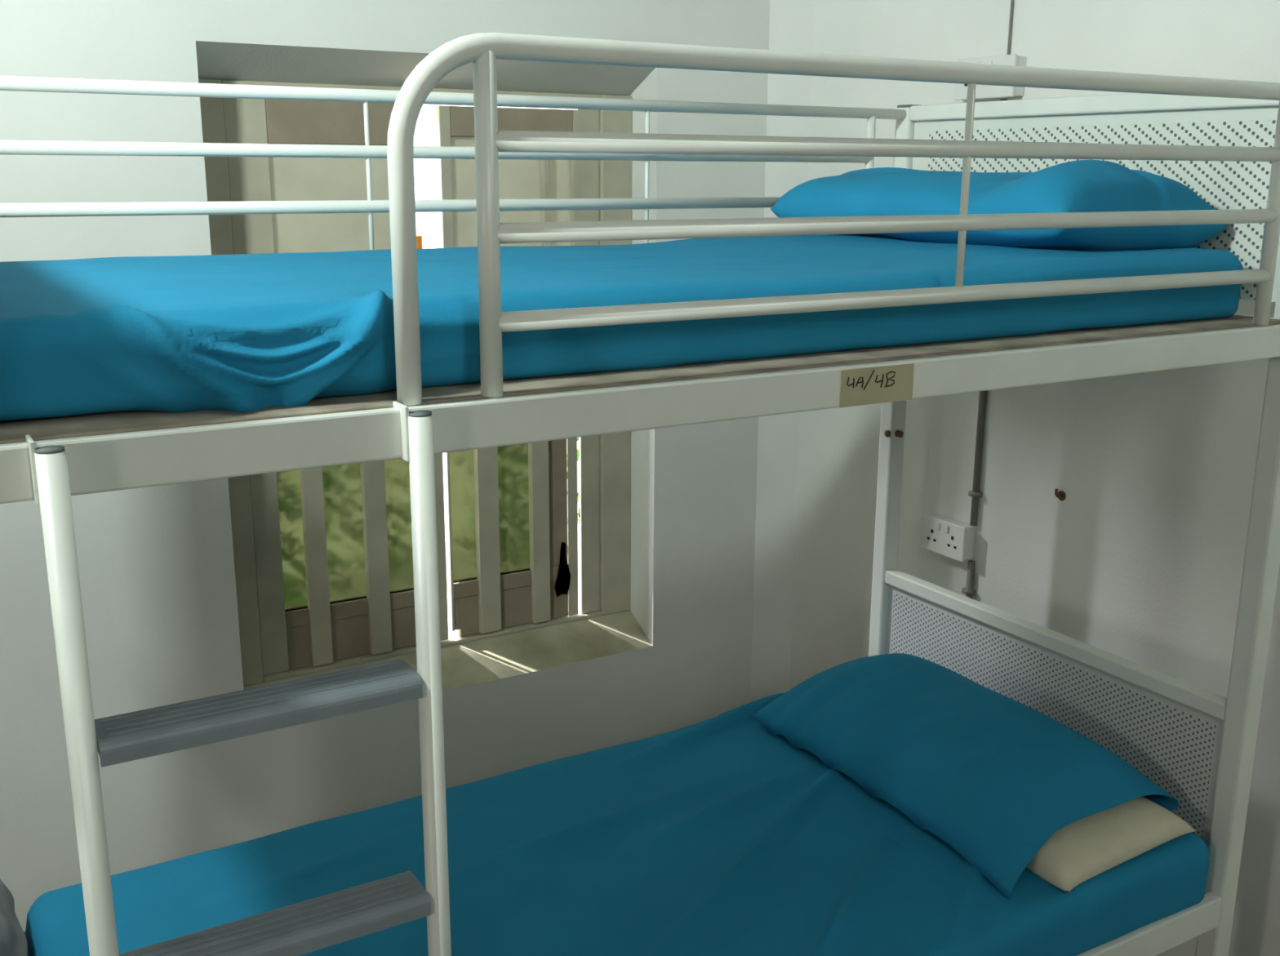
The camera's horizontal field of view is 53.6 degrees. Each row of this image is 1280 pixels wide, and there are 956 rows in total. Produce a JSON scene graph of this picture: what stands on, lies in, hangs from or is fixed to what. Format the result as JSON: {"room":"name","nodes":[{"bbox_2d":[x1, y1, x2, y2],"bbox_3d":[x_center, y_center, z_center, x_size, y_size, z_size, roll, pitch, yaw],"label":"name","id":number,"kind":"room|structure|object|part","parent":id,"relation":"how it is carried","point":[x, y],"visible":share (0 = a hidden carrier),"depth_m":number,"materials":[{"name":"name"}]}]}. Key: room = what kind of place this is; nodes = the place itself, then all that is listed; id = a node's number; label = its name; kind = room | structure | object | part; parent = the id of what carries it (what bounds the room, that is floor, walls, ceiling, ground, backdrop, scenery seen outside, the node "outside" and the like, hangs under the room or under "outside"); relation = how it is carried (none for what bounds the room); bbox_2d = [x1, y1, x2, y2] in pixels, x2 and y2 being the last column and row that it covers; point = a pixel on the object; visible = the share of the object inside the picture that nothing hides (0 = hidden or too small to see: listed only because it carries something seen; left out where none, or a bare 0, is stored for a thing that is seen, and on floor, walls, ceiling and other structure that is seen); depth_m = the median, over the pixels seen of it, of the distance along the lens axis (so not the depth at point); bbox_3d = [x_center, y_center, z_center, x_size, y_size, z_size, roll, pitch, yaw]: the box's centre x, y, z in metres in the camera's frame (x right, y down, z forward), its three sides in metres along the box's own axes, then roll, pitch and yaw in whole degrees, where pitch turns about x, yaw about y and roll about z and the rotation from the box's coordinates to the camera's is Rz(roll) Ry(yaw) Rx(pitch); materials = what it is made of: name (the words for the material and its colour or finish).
{"room":"hostel dormitory","nodes":[
{"label":"hostel dormitory","id":0,"kind":"room"},
{"bbox_2d":[0,0,769,932],"bbox_3d":[-2.138,-0.274,2.364,5.990,2.850,0.310,-8,16,-30],"label":"wall","id":1,"kind":"structure","parent":0,"point":[157,571],"depth_m":3.02,"materials":[{"name":"paint"}]},
{"bbox_2d":[198,79,652,691],"bbox_3d":[-0.510,-0.213,3.315,1.180,1.553,0.195,-8,16,-30],"label":"window","id":2,"kind":"structure","parent":1,"relation":"in","point":[323,557],"depth_m":3.37,"materials":[{"name":"paint"}]},
{"bbox_3d":[-0.784,-0.662,3.114,0.446,0.518,0.033,-8,16,-30],"label":"sash","id":3,"kind":"part","parent":2,"relation":"part of","materials":[{"name":"beige paint"}]},
{"bbox_3d":[-0.754,-0.866,3.083,0.318,0.105,0.029,-8,16,-30],"label":"rail","id":4,"kind":"part","parent":2,"relation":"part of","materials":[{"name":"brown paint"}]},
{"bbox_3d":[-0.757,-0.645,3.140,0.318,0.352,0.004,-8,16,-30],"label":"pane","id":5,"kind":"part","parent":2,"relation":"part of","materials":[{"name":"beige glass"}]},
{"bbox_3d":[-0.744,0.011,3.309,0.416,0.634,0.004,-8,16,-30],"label":"pane","id":6,"kind":"part","parent":2,"relation":"part of","materials":[{"name":"clear glass"}]},
{"bbox_3d":[-0.759,0.068,3.310,0.514,0.844,0.033,-8,16,-30],"label":"sash","id":7,"kind":"part","parent":2,"relation":"part of","materials":[{"name":"beige paint"}]},
{"bbox_3d":[-0.744,0.398,3.400,0.416,0.160,0.030,-8,16,-30],"label":"rail","id":8,"kind":"part","parent":2,"relation":"part of","materials":[{"name":"brown paint"}]},
{"bbox_3d":[-0.503,0.509,3.474,1.180,0.076,0.155,-8,16,-30],"label":"sill","id":9,"kind":"part","parent":2,"relation":"part of","materials":[{"name":"paint"}]},
{"bbox_3d":[-0.369,-0.040,3.529,0.360,0.634,0.004,-8,16,-30],"label":"pane","id":10,"kind":"part","parent":2,"relation":"part of","materials":[{"name":"clear glass"}]},
{"bbox_3d":[-0.344,-0.719,3.372,0.404,0.512,0.033,-8,16,-30],"label":"sash","id":11,"kind":"part","parent":2,"relation":"part of","materials":[{"name":"beige paint"}]},
{"bbox_3d":[-0.369,0.346,3.619,0.360,0.160,0.030,-8,16,-30],"label":"rail","id":12,"kind":"part","parent":2,"relation":"part of","materials":[{"name":"brown paint"}]},
{"bbox_3d":[-0.342,-0.713,3.379,0.354,0.377,0.004,-8,16,-30],"label":"pane","id":13,"kind":"part","parent":2,"relation":"part of","materials":[{"name":"clear glass"}]},
{"bbox_3d":[-0.339,-0.932,3.323,0.354,0.075,0.029,-8,16,-30],"label":"rail","id":14,"kind":"part","parent":2,"relation":"part of","materials":[{"name":"brown paint"}]},
{"bbox_3d":[-0.351,0.015,3.534,0.398,0.844,0.008,-8,16,-30],"label":"sash","id":15,"kind":"part","parent":2,"relation":"part of","materials":[{"name":"beige paint"}]},
{"bbox_2d":[750,0,1279,955],"bbox_3d":[1.493,-0.159,1.969,0.185,2.850,4.750,-8,16,-30],"label":"wall","id":16,"kind":"structure","parent":0,"point":[1141,559],"depth_m":2.89,"materials":[{"name":"paint"}]},
{"bbox_2d":[920,513,975,562],"bbox_3d":[0.779,0.149,3.204,0.046,0.090,0.150,-8,16,-30],"label":"wall socket","id":17,"kind":"object","parent":16,"relation":"attached to","point":[948,537],"visible":1,"depth_m":3.18,"materials":[{"name":"white plastic"}]},
{"bbox_2d":[935,522,940,529],"bbox_3d":[0.753,0.122,3.200,0.004,0.018,0.012,-8,16,-30],"label":"switch","id":18,"kind":"object","parent":17,"relation":"attached to","point":[937,524],"depth_m":3.20,"materials":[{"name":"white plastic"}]},
{"bbox_2d":[943,524,948,533],"bbox_3d":[0.768,0.128,3.175,0.004,0.018,0.012,-8,16,-30],"label":"switch","id":19,"kind":"object","parent":17,"relation":"attached to","point":[945,526],"depth_m":3.17,"materials":[{"name":"white plastic"}]},
{"bbox_2d":[961,560,975,599],"bbox_3d":[0.825,0.578,3.253,0.019,0.763,0.029,-8,16,-30],"label":"conduit","id":20,"kind":"object","parent":16,"relation":"attached to","point":[968,590],"visible":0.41,"depth_m":3.17,"materials":[{"name":"grey plastic"}]},
{"bbox_2d":[968,98,1007,525],"bbox_3d":[0.830,-0.375,3.021,0.019,1.014,0.029,-8,16,-30],"label":"conduit","id":21,"kind":"object","parent":16,"relation":"attached to","point":[975,493],"visible":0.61,"depth_m":3.10,"materials":[{"name":"grey plastic"}]},
{"bbox_2d":[954,53,1026,100],"bbox_3d":[0.804,-0.920,2.910,0.046,0.092,0.180,-8,16,-30],"label":"wall socket","id":22,"kind":"object","parent":16,"relation":"attached to","point":[982,91],"visible":0.6,"depth_m":2.87,"materials":[{"name":"white plastic"}]},
{"bbox_2d":[1007,0,1013,54],"bbox_3d":[0.841,-1.381,2.776,0.007,0.865,0.009,-8,16,-30],"label":"wire","id":23,"kind":"object","parent":16,"relation":"attached to","point":[1011,1],"visible":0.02,"depth_m":2.86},
{"bbox_2d":[1054,488,1066,500],"bbox_3d":[0.958,0.039,2.895,0.024,0.030,0.024,-8,16,-30],"label":"wall hook","id":24,"kind":"object","parent":16,"relation":"attached to","point":[1060,495],"visible":1,"depth_m":2.90,"materials":[{"name":"metal"}]},
{"bbox_3d":[-1.021,1.631,0.798,6.090,0.100,4.850,-8,16,-30],"label":"floor","id":25,"kind":"structure","parent":0,"visible":0},
{"bbox_2d":[0,32,1279,955],"bbox_3d":[-0.038,0.305,2.099,2.110,1.871,1.050,-8,16,-30],"label":"bunk bed","id":26,"kind":"object","parent":25,"relation":"on","point":[1219,139],"visible":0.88,"depth_m":1.59,"materials":[{"name":"white metal"}]},
{"bbox_2d":[0,879,27,955],"bbox_3d":[-1.028,0.716,1.974,0.122,0.195,0.218,-8,16,-30],"label":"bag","id":27,"kind":"object","parent":26,"relation":"on","point":[13,941],"visible":1,"depth_m":1.95,"materials":[{"name":"grey fabric"}]},
{"bbox_3d":[-0.537,-0.007,1.120,0.004,0.057,0.036,-8,16,-30],"label":"hook plate","id":28,"kind":"part","parent":26,"relation":"part of","materials":[{"name":"white metal"}]},
{"bbox_3d":[-0.520,0.697,1.283,0.026,1.482,0.026,-8,16,-30],"label":"rail","id":29,"kind":"part","parent":26,"relation":"part of","materials":[{"name":"white metal"}]},
{"bbox_3d":[-0.243,-0.048,1.291,0.004,0.057,0.036,-8,16,-30],"label":"hook plate","id":30,"kind":"part","parent":26,"relation":"part of","materials":[{"name":"white metal"}]},
{"bbox_3d":[-0.226,0.656,1.454,0.026,1.482,0.026,-8,16,-30],"label":"rail","id":31,"kind":"part","parent":26,"relation":"part of","materials":[{"name":"white metal"}]},
{"bbox_3d":[-0.158,-0.262,1.314,0.024,0.357,0.024,-8,16,-30],"label":"guard post","id":32,"kind":"part","parent":26,"relation":"part of","materials":[{"name":"white metal"}]},
{"bbox_2d":[25,693,1209,955],"bbox_3d":[0.005,0.719,2.217,1.885,0.151,0.933,-8,16,-30],"label":"mattress","id":33,"kind":"object","parent":26,"relation":"on","point":[716,836],"visible":0.69,"depth_m":2.18,"materials":[{"name":"blue fabric"}]},
{"bbox_2d":[751,653,1195,898],"bbox_3d":[0.632,0.522,2.497,0.478,0.169,0.824,-8,16,-30],"label":"pillow","id":34,"kind":"object","parent":33,"relation":"on","point":[1022,795],"visible":1,"depth_m":2.33,"materials":[{"name":"blue fabric"}]},
{"bbox_2d":[0,234,1242,421],"bbox_3d":[-0.023,-0.280,1.959,1.934,0.142,0.920,-8,16,-30],"label":"mattress","id":35,"kind":"object","parent":26,"relation":"on","point":[239,332],"visible":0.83,"depth_m":1.52,"materials":[{"name":"blue fabric"}]},
{"bbox_2d":[770,159,1226,250],"bbox_3d":[0.628,-0.506,2.346,0.400,0.161,0.750,-8,16,-30],"label":"pillow","id":36,"kind":"object","parent":35,"relation":"on","point":[1091,185],"visible":0.66,"depth_m":2.09,"materials":[{"name":"blue fabric"}]},
{"bbox_3d":[0.501,-0.615,2.784,0.019,0.360,0.019,-8,16,-30],"label":"guard post","id":37,"kind":"part","parent":26,"relation":"part of","materials":[{"name":"white metal"}]},
{"bbox_3d":[0.591,0.087,3.018,0.044,1.866,0.044,-8,16,-30],"label":"post","id":38,"kind":"part","parent":26,"relation":"part of","materials":[{"name":"white metal"}]},
{"bbox_3d":[0.829,0.503,2.699,0.004,0.331,0.896,-8,16,-30],"label":"perforated panel","id":39,"kind":"part","parent":26,"relation":"part of","materials":[{"name":"metal"}]},
{"bbox_3d":[0.830,0.327,2.656,0.032,0.032,0.903,-8,16,-30],"label":"headboard rail","id":40,"kind":"part","parent":26,"relation":"part of","materials":[{"name":"white metal"}]},
{"bbox_3d":[0.836,-0.708,2.404,0.032,0.032,0.903,-8,16,-30],"label":"headboard rail","id":41,"kind":"part","parent":26,"relation":"part of","materials":[{"name":"white metal"}]},
{"bbox_3d":[0.835,-0.539,2.445,0.004,0.316,0.896,-8,16,-30],"label":"perforated panel","id":42,"kind":"part","parent":26,"relation":"part of","materials":[{"name":"metal"}]},
{"bbox_3d":[1.078,0.282,2.229,0.044,1.866,0.044,-8,16,-30],"label":"post","id":43,"kind":"part","parent":26,"relation":"part of","materials":[{"name":"white metal"}]},
{"bbox_3d":[0.996,-0.420,1.988,0.024,0.357,0.024,-8,16,-30],"label":"guard post","id":44,"kind":"part","parent":26,"relation":"part of","materials":[{"name":"white metal"}]},
{"label":"outside","id":45,"kind":"structure","parent":0,"visible":0},
{"bbox_2d":[442,437,580,620],"bbox_3d":[-1.601,-0.003,6.012,6.500,0.001,4.800,-8,16,-30],"label":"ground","id":46,"kind":"structure","parent":45,"point":[444,457],"depth_m":5.13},
{"bbox_2d":[577,437,580,525],"bbox_3d":[-0.330,-0.273,4.794,3.782,1.221,0.773,-8,16,-30],"label":"foliage","id":47,"kind":"object","parent":46,"relation":"on","point":[578,450],"visible":0.02,"depth_m":5.09,"materials":[{"name":"green plant"}]}
]}

